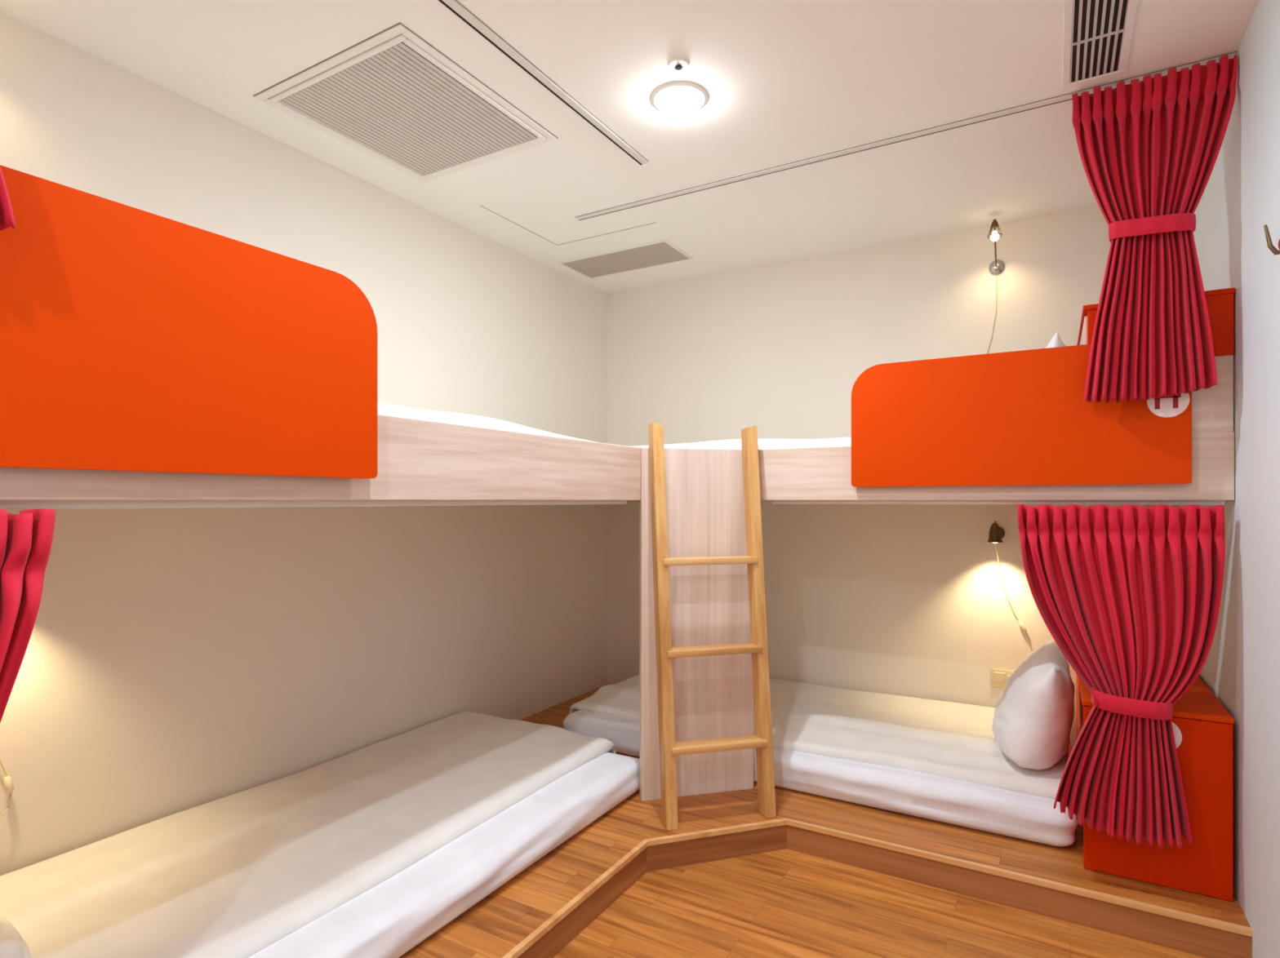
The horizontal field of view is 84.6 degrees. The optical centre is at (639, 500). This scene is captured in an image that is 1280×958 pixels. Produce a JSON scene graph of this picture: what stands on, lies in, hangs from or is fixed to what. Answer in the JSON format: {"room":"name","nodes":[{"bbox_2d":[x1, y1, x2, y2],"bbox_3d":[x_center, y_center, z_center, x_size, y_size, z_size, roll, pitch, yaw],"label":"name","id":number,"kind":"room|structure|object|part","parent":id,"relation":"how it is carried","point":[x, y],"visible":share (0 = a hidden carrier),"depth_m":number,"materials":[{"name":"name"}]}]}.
{"room":"dormitory","nodes":[
{"label":"dormitory","id":0,"kind":"room"},
{"bbox_2d":[0,11,607,876],"bbox_3d":[-1.428,-0.019,2.206,0.100,2.438,4.700,0,0,30],"label":"wall","id":1,"kind":"structure","parent":0,"point":[175,660],"depth_m":2.44,"materials":[{"name":"beige paint"}]},
{"bbox_2d":[0,760,13,817],"bbox_3d":[-1.576,0.446,1.710,0.146,0.711,0.118,0,0,30],"label":"cord","id":2,"kind":"object","parent":1,"relation":"attached to","point":[8,783],"visible":0.95,"depth_m":1.78,"materials":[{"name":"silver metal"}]},
{"bbox_2d":[3,776,13,793],"bbox_3d":[-1.599,0.720,1.781,0.018,0.041,0.019,0,0,30],"label":"switch","id":3,"kind":"object","parent":2,"relation":"attached to","point":[8,783],"depth_m":1.78,"materials":[{"name":"beige plastic"}]},
{"bbox_2d":[0,164,640,500],"bbox_3d":[-0.900,-0.234,1.985,1.030,0.468,2.546,0,0,30],"label":"bunk","id":4,"kind":"object","parent":1,"relation":"attached to","point":[144,355],"visible":0.96,"depth_m":1.21,"materials":[{"name":"brown wood"}]},
{"bbox_3d":[-0.818,-0.258,1.125,0.018,0.421,0.947,0,0,30],"label":"guard panel","id":5,"kind":"part","parent":4,"relation":"part of","materials":[{"name":"orange paint"}]},
{"bbox_2d":[0,500,628,510],"bbox_3d":[-0.601,0.007,1.605,0.032,0.014,2.160,0,0,30],"label":"track","id":6,"kind":"object","parent":4,"relation":"attached to","point":[4,504],"visible":1,"depth_m":1.35,"materials":[{"name":"white metal"}]},
{"bbox_2d":[0,508,55,723],"bbox_3d":[-0.929,0.484,0.806,0.167,0.944,0.453,0,0,32],"label":"curtain","id":7,"kind":"object","parent":6,"relation":"hanging from","point":[26,538],"visible":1,"depth_m":0.97,"materials":[{"name":"fabric"}]},
{"bbox_3d":[-0.571,-0.096,1.613,0.022,0.192,2.236,0,0,30],"label":"rail","id":8,"kind":"part","parent":4,"relation":"part of","materials":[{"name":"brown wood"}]},
{"bbox_3d":[-0.868,-0.130,2.078,0.970,0.135,2.005,0,0,30],"label":"mattress","id":9,"kind":"object","parent":4,"relation":"on","visible":0},
{"bbox_2d":[377,402,626,446],"bbox_3d":[-0.858,-0.171,2.140,0.914,0.154,1.922,0,0,30],"label":"duvet","id":10,"kind":"object","parent":9,"relation":"on","point":[460,419],"visible":0.07,"depth_m":1.89,"materials":[{"name":"white fabric"}]},
{"bbox_2d":[0,0,1258,293],"bbox_3d":[-0.226,-1.288,1.500,2.988,0.100,4.900,0,0,30],"label":"ceiling","id":11,"kind":"structure","parent":0,"point":[784,82],"depth_m":2.15,"materials":[{"name":"white paint"}]},
{"bbox_2d":[253,22,558,182],"bbox_3d":[-0.731,-1.232,2.275,0.652,0.011,0.675,0,0,30],"label":"ceiling vent","id":12,"kind":"object","parent":11,"relation":"in","point":[401,102],"visible":1,"depth_m":2.20,"materials":[{"name":"white plastic"}]},
{"bbox_2d":[438,0,648,164],"bbox_3d":[-0.551,-1.236,1.606,0.034,0.008,2.246,0,0,30],"label":"track","id":13,"kind":"object","parent":11,"relation":"attached to","point":[455,6],"visible":1,"depth_m":2.03,"materials":[{"name":"white metal"}]},
{"bbox_2d":[0,164,16,231],"bbox_3d":[-0.959,-0.787,0.788,0.146,0.870,0.387,0,0,30],"label":"curtain","id":14,"kind":"object","parent":13,"relation":"hanging from","point":[6,215],"visible":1,"depth_m":0.93,"materials":[{"name":"fabric"}]},
{"bbox_2d":[480,204,656,245],"bbox_3d":[-0.300,-1.242,3.042,0.549,0.011,0.534,0,0,30],"label":"trim","id":15,"kind":"structure","parent":11,"relation":"attached to","point":[480,205],"depth_m":3.22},
{"bbox_2d":[557,240,693,279],"bbox_3d":[-0.077,-1.236,3.627,0.637,0.005,0.302,0,0,30],"label":"ceiling vent","id":16,"kind":"object","parent":11,"relation":"in","point":[662,252],"visible":1,"depth_m":3.61,"materials":[{"name":"white plastic"}]},
{"bbox_2d":[666,56,689,71],"bbox_3d":[0.109,-1.231,1.993,0.064,0.013,0.064,0,0,30],"label":"sprinkler","id":17,"kind":"object","parent":11,"relation":"attached to","point":[675,64],"visible":1,"depth_m":1.99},
{"bbox_2d":[650,80,707,115],"bbox_3d":[0.121,-1.221,2.163,0.176,0.034,0.176,0,0,30],"label":"recessed light","id":18,"kind":"object","parent":11,"relation":"in","point":[677,97],"visible":1,"depth_m":2.13,"materials":[{"name":"white"}]},
{"bbox_2d":[657,86,702,115],"bbox_3d":[0.121,-1.221,2.163,0.139,0.033,0.139,0,0,30],"label":"diffuser","id":19,"kind":"object","parent":18,"relation":"attached to","point":[673,100],"depth_m":2.13,"materials":[{"name":"white"}]},
{"bbox_2d":[574,51,1236,220],"bbox_3d":[0.688,-1.236,2.516,2.236,0.008,0.031,0,0,30],"label":"track","id":20,"kind":"object","parent":11,"relation":"attached to","point":[1068,96],"visible":0.81,"depth_m":2.41,"materials":[{"name":"white metal"}]},
{"bbox_2d":[1071,53,1237,402],"bbox_3d":[1.454,-0.756,1.999,0.385,0.942,0.128,0,0,30],"label":"curtain","id":21,"kind":"object","parent":20,"relation":"hanging from","point":[1149,148],"visible":1,"depth_m":1.99,"materials":[{"name":"fabric"}]},
{"bbox_2d":[1062,0,1138,88],"bbox_3d":[1.109,-1.235,1.685,0.160,0.006,0.888,0,0,30],"label":"ceiling vent","id":22,"kind":"object","parent":11,"relation":"in","point":[1098,34],"visible":1,"depth_m":1.88,"materials":[{"name":"white plastic"}]},
{"bbox_2d":[553,848,1205,957],"bbox_3d":[-0.247,1.250,1.513,2.838,0.100,4.700,0,0,30],"label":"floor","id":23,"kind":"structure","parent":0,"point":[783,904],"depth_m":2.00,"materials":[{"name":"brown wood"}]},
{"bbox_2d":[399,684,1253,957],"bbox_3d":[0.089,1.149,1.988,2.738,0.101,3.540,0,0,30],"label":"raised platform","id":24,"kind":"object","parent":23,"relation":"on","point":[539,912],"visible":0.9,"depth_m":2.13,"materials":[{"name":"brown wood"}]},
{"bbox_2d":[248,752,639,957],"bbox_3d":[-0.868,1.038,2.076,0.976,0.125,2.006,0,0,30],"label":"mattress","id":25,"kind":"object","parent":24,"relation":"on","point":[388,920],"visible":0.25,"depth_m":1.89,"materials":[{"name":"white fabric"}]},
{"bbox_2d":[0,711,616,957],"bbox_3d":[-0.920,0.988,2.149,0.816,0.130,1.976,0,0,30],"label":"duvet","id":26,"kind":"object","parent":25,"relation":"on","point":[234,876],"visible":0.99,"depth_m":1.89,"materials":[{"name":"white fabric"}]},
{"bbox_2d":[0,917,31,957],"bbox_3d":[-1.406,0.871,1.374,0.530,0.199,0.257,0,0,30],"label":"pillow","id":27,"kind":"object","parent":26,"relation":"on","point":[12,945],"visible":1,"depth_m":1.36,"materials":[{"name":"white fabric"}]},
{"bbox_2d":[640,448,753,801],"bbox_3d":[0.215,0.454,2.635,0.441,1.292,0.030,0,0,-15],"label":"panel","id":28,"kind":"object","parent":24,"relation":"on","point":[713,695],"visible":0.7,"depth_m":2.62,"materials":[{"name":"brown wood"}]},
{"bbox_2d":[648,422,776,831],"bbox_3d":[0.255,0.410,2.505,0.406,1.379,0.247,0,0,-15],"label":"ladder","id":29,"kind":"object","parent":24,"relation":"on","point":[762,740],"visible":1,"depth_m":2.47,"materials":[{"name":"brown wood"}]},
{"bbox_3d":[0.079,0.410,2.459,0.041,1.379,0.247,0,0,-14],"label":"leg","id":30,"kind":"part","parent":29,"relation":"part of","materials":[{"name":"brown wood"}]},
{"bbox_3d":[0.427,0.410,2.550,0.043,1.379,0.249,0,0,-12],"label":"leg","id":31,"kind":"part","parent":29,"relation":"part of","materials":[{"name":"brown wood"}]},
{"bbox_2d":[563,710,1078,847],"bbox_3d":[0.735,1.031,3.089,2.002,0.139,0.971,0,0,30],"label":"mattress","id":32,"kind":"object","parent":24,"relation":"on","point":[1030,818],"visible":0.23,"depth_m":2.45,"materials":[{"name":"white fabric"}]},
{"bbox_2d":[569,675,1068,799],"bbox_3d":[0.737,0.972,3.131,2.010,0.135,0.878,0,0,30],"label":"duvet","id":33,"kind":"object","parent":32,"relation":"on","point":[947,740],"visible":0.63,"depth_m":2.81,"materials":[{"name":"white fabric"}]},
{"bbox_2d":[991,640,1074,770],"bbox_3d":[1.450,0.739,2.593,0.265,0.377,0.586,0,0,30],"label":"pillow","id":34,"kind":"object","parent":33,"relation":"on","point":[1033,720],"visible":0.98,"depth_m":2.37,"materials":[{"name":"white fabric"}]},
{"bbox_2d":[1076,675,1234,902],"bbox_3d":[1.734,0.848,2.458,0.352,0.504,1.046,0,0,30],"label":"box","id":35,"kind":"object","parent":24,"relation":"on","point":[1203,729],"visible":0.45,"depth_m":1.97,"materials":[{"name":"orange paint"}]},
{"bbox_3d":[1.734,0.604,2.458,0.352,0.016,1.046,0,0,30],"label":"lid","id":36,"kind":"part","parent":35,"relation":"part of","materials":[{"name":"orange paint"}]},
{"bbox_2d":[607,206,1179,749],"bbox_3d":[1.010,0.031,3.558,2.938,2.538,0.100,0,0,30],"label":"wall","id":37,"kind":"structure","parent":0,"point":[901,600],"depth_m":3.47,"materials":[{"name":"beige paint"}]},
{"bbox_2d":[986,218,1004,354],"bbox_3d":[1.539,-0.756,3.091,0.106,0.913,0.168,0,0,30],"label":"reading lamp","id":38,"kind":"object","parent":37,"relation":"attached to","point":[996,267],"visible":0.97,"depth_m":3.13,"materials":[{"name":"silver metal"}]},
{"bbox_3d":[1.567,-0.657,3.167,0.076,0.715,0.004,0,0,29],"label":"cord","id":39,"kind":"part","parent":38,"relation":"part of","materials":[{"name":"white plastic"}]},
{"bbox_3d":[1.530,-1.175,3.033,0.058,0.072,0.058,0,0,30],"label":"lamp shade","id":40,"kind":"part","parent":38,"relation":"part of","materials":[{"name":"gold metal"}]},
{"bbox_3d":[1.530,-1.139,3.033,0.034,0.043,0.034,0,0,30],"label":"bulb","id":41,"kind":"part","parent":38,"relation":"part of","materials":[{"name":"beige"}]},
{"bbox_3d":[1.560,-1.127,3.084,0.007,0.171,0.125,0,0,30],"label":"arm","id":42,"kind":"part","parent":38,"relation":"part of","materials":[{"name":"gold metal"}]},
{"bbox_3d":[1.595,-1.045,3.144,0.064,0.064,0.020,0,0,30],"label":"wall plate","id":43,"kind":"part","parent":38,"relation":"part of","materials":[{"name":"silver metal"}]},
{"bbox_2d":[758,343,1234,500],"bbox_3d":[0.661,-0.234,2.962,2.734,0.468,1.278,0,0,30],"label":"bunk","id":44,"kind":"object","parent":37,"relation":"attached to","point":[1015,425],"visible":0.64,"depth_m":2.22,"materials":[{"name":"brown wood"}]},
{"bbox_2d":[764,445,851,449],"bbox_3d":[0.732,-0.132,3.087,2.013,0.139,0.973,0,0,30],"label":"mattress","id":45,"kind":"object","parent":44,"relation":"on","point":[848,446],"visible":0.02,"depth_m":2.65,"materials":[{"name":"white fabric"}]},
{"bbox_2d":[632,436,851,449],"bbox_3d":[0.627,-0.191,3.174,1.773,0.135,0.914,0,0,30],"label":"duvet","id":46,"kind":"object","parent":45,"relation":"on","point":[762,443],"visible":0.16,"depth_m":2.73,"materials":[{"name":"white fabric"}]},
{"bbox_2d":[1045,330,1066,348],"bbox_3d":[1.487,-0.376,2.571,0.185,0.375,0.530,0,0,30],"label":"pillow","id":47,"kind":"object","parent":45,"relation":"on","point":[1055,341],"visible":0.03,"depth_m":2.34,"materials":[{"name":"white fabric"}]},
{"bbox_3d":[1.053,-0.096,2.328,1.416,0.192,0.022,0,0,30],"label":"rail","id":48,"kind":"part","parent":44,"relation":"part of","materials":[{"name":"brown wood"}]},
{"bbox_2d":[771,500,1226,505],"bbox_3d":[1.083,0.007,2.335,1.340,0.014,0.032,0,0,30],"label":"track","id":49,"kind":"object","parent":44,"relation":"attached to","point":[774,502],"visible":0.98,"depth_m":2.26,"materials":[{"name":"white metal"}]},
{"bbox_2d":[1017,504,1225,849],"bbox_3d":[1.366,0.484,2.020,0.502,0.944,0.158,0,0,30],"label":"curtain","id":50,"kind":"object","parent":49,"relation":"hanging from","point":[1130,595],"visible":1,"depth_m":2.00,"materials":[{"name":"fabric"}]},
{"bbox_3d":[1.153,-0.258,2.230,0.947,0.421,0.018,0,0,30],"label":"guard panel","id":51,"kind":"part","parent":44,"relation":"part of","materials":[{"name":"orange paint"}]},
{"bbox_2d":[1076,287,1235,433],"bbox_3d":[1.731,-0.328,2.439,0.358,0.528,0.920,0,0,30],"label":"box","id":52,"kind":"object","parent":44,"relation":"on","point":[1212,407],"visible":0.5,"depth_m":1.98,"materials":[{"name":"orange wood"}]},
{"bbox_3d":[1.603,-0.318,2.544,0.018,0.508,0.850,0,0,30],"label":"panel","id":53,"kind":"part","parent":52,"relation":"part of","materials":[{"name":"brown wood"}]},
{"bbox_3d":[1.731,-0.584,2.439,0.358,0.016,0.920,0,0,30],"label":"lid","id":54,"kind":"part","parent":52,"relation":"part of","materials":[{"name":"orange paint"}]},
{"bbox_3d":[1.515,-0.299,2.060,0.344,0.215,0.023,0,0,30],"label":"panel","id":55,"kind":"part","parent":52,"relation":"part of","materials":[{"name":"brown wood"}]},
{"bbox_2d":[990,668,1014,688],"bbox_3d":[1.635,0.797,3.124,0.138,0.082,0.014,0,0,30],"label":"wall socket","id":56,"kind":"object","parent":37,"relation":"attached to","point":[998,677],"visible":0.58,"depth_m":3.14,"materials":[{"name":"beige plastic"}]},
{"bbox_2d":[987,521,1031,652],"bbox_3d":[1.613,0.435,3.061,0.178,0.690,0.146,0,0,30],"label":"reading lamp","id":57,"kind":"object","parent":37,"relation":"attached to","point":[996,533],"visible":0.97,"depth_m":3.05,"materials":[{"name":"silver metal"}]},
{"bbox_3d":[1.541,0.140,3.052,0.058,0.084,0.058,0,0,30],"label":"lamp shade","id":58,"kind":"part","parent":57,"relation":"part of","materials":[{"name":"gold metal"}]},
{"bbox_3d":[1.595,0.147,3.144,0.064,0.064,0.020,0,0,30],"label":"wall plate","id":59,"kind":"part","parent":57,"relation":"part of","materials":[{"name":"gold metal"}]},
{"bbox_3d":[1.628,0.482,3.099,0.186,0.596,0.075,0,0,-7],"label":"cord","id":60,"kind":"part","parent":57,"relation":"part of","materials":[{"name":"white plastic"}]},
{"bbox_2d":[1017,620,1026,632],"bbox_3d":[1.682,0.555,3.093,0.035,0.050,0.018,0,0,30],"label":"switch","id":61,"kind":"object","parent":57,"relation":"attached to","point":[1020,624],"depth_m":3.09,"materials":[{"name":"beige plastic"}]},
{"bbox_2d":[1179,0,1279,957],"bbox_3d":[1.020,0.031,0.770,0.100,2.538,4.700,0,0,30],"label":"wall","id":62,"kind":"structure","parent":0,"point":[1241,195],"depth_m":1.78,"materials":[{"name":"white paint"}]},
{"bbox_2d":[1263,224,1279,254],"bbox_3d":[1.401,-0.580,1.552,0.032,0.072,0.036,0,0,30],"label":"coat hook","id":63,"kind":"object","parent":62,"relation":"attached to","point":[1269,243],"visible":1,"depth_m":1.56,"materials":[{"name":"gold metal"}]}
]}

